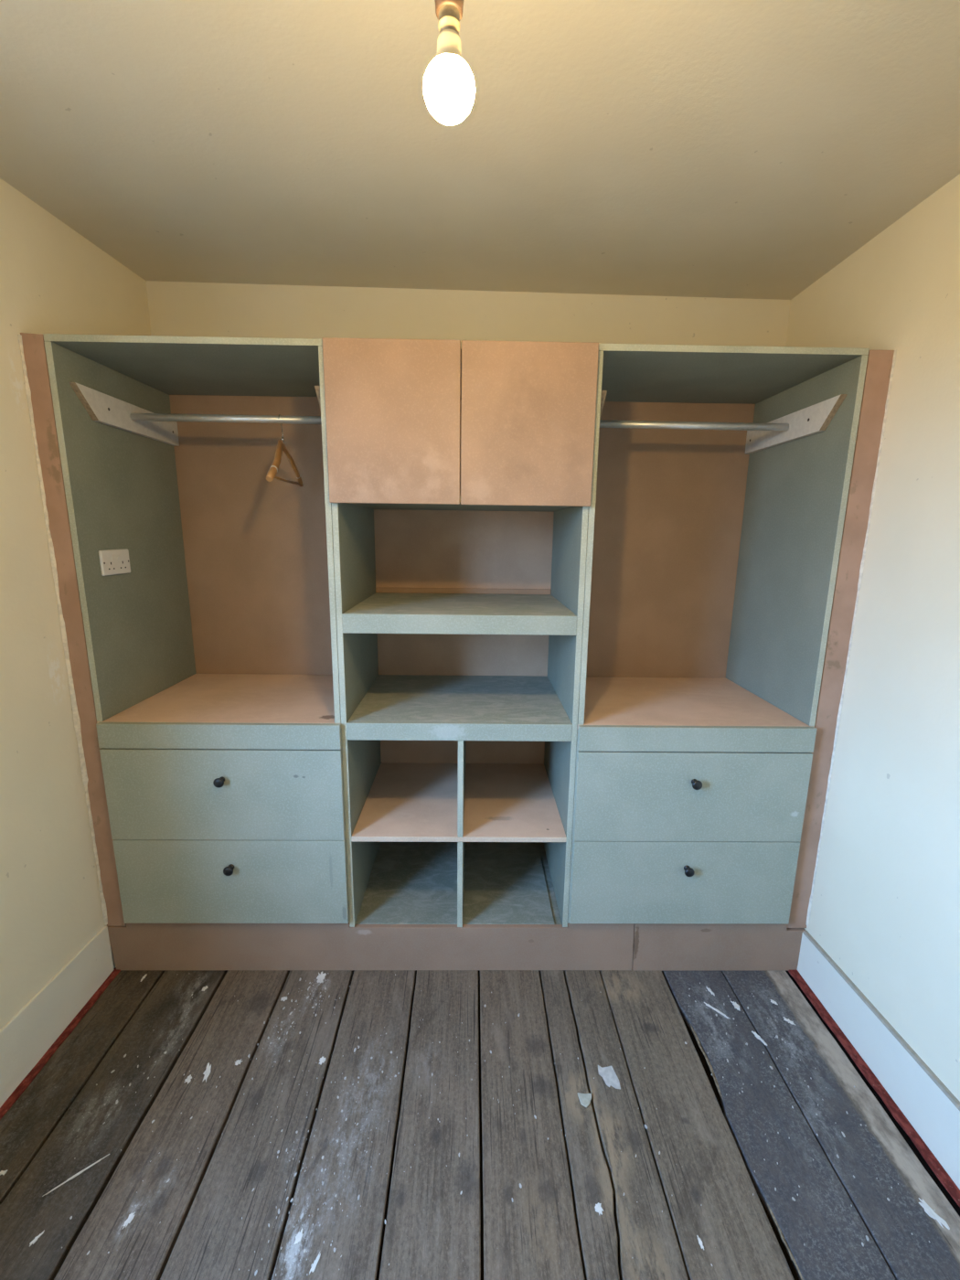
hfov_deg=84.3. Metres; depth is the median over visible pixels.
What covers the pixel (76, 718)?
trim
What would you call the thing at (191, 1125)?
floor
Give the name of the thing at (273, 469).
hanger
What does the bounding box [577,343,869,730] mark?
wardrobe
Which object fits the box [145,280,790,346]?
wall
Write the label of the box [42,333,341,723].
wardrobe
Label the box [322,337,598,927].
shelving unit
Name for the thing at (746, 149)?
ceiling
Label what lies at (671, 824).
drawer unit
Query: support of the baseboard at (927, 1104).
attached to the wall at (885, 908)
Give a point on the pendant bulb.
(449, 90)
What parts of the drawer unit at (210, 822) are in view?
rail, knob, drawer, knob, drawer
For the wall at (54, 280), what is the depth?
1.51 m
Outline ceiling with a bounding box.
[0,0,959,299]
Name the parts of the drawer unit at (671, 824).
panel, drawer, knob, drawer, knob, rail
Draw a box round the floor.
[0,967,959,1279]
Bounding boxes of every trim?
[0,968,120,1119]
[17,334,107,925]
[788,970,959,1206]
[806,349,896,926]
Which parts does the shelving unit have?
panel, door, panel, thin shelf, shelf, shelf, panel, panel, door, panel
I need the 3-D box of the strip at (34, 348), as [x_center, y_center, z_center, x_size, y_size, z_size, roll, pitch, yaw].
[-1.240,0.069,1.646,0.062,1.861,0.016,1,11,-1]
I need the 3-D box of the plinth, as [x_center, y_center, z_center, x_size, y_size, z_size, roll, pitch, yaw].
[-0.070,1.071,1.860,2.422,0.190,0.019,1,11,-1]
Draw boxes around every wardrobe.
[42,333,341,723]
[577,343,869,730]
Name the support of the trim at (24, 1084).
attached to the wall at (54, 280)
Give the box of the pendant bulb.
[423,0,475,125]
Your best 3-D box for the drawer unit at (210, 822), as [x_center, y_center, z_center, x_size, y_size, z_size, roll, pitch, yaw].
[-0.832,0.564,2.006,0.767,0.726,0.626,1,11,-1]
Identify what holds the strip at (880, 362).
attached to the wall at (885, 908)
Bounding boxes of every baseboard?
[0,925,113,1107]
[796,930,959,1189]
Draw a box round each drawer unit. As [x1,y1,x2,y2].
[96,722,349,923]
[567,725,816,923]
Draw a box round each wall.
[0,178,150,1029]
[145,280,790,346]
[785,173,959,1101]
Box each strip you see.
[20,332,126,926]
[786,350,894,927]
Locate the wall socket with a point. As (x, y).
(112, 561)
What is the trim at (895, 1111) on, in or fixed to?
attached to the wall at (885, 908)
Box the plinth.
[107,922,805,970]
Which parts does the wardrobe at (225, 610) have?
panel, panel, hanging rail, floor panel, rod, panel, panel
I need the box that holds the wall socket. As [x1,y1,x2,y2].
[98,548,130,575]
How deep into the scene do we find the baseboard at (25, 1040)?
1.57 m
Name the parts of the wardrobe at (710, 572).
panel, panel, rod, floor panel, hanging rail, panel, panel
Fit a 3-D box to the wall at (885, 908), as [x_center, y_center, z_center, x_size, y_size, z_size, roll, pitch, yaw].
[1.291,0.212,0.518,0.240,2.440,3.494,1,11,-1]
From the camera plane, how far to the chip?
1.45 m
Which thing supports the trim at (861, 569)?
attached to the wall at (885, 908)
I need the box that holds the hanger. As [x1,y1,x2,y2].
[266,414,303,486]

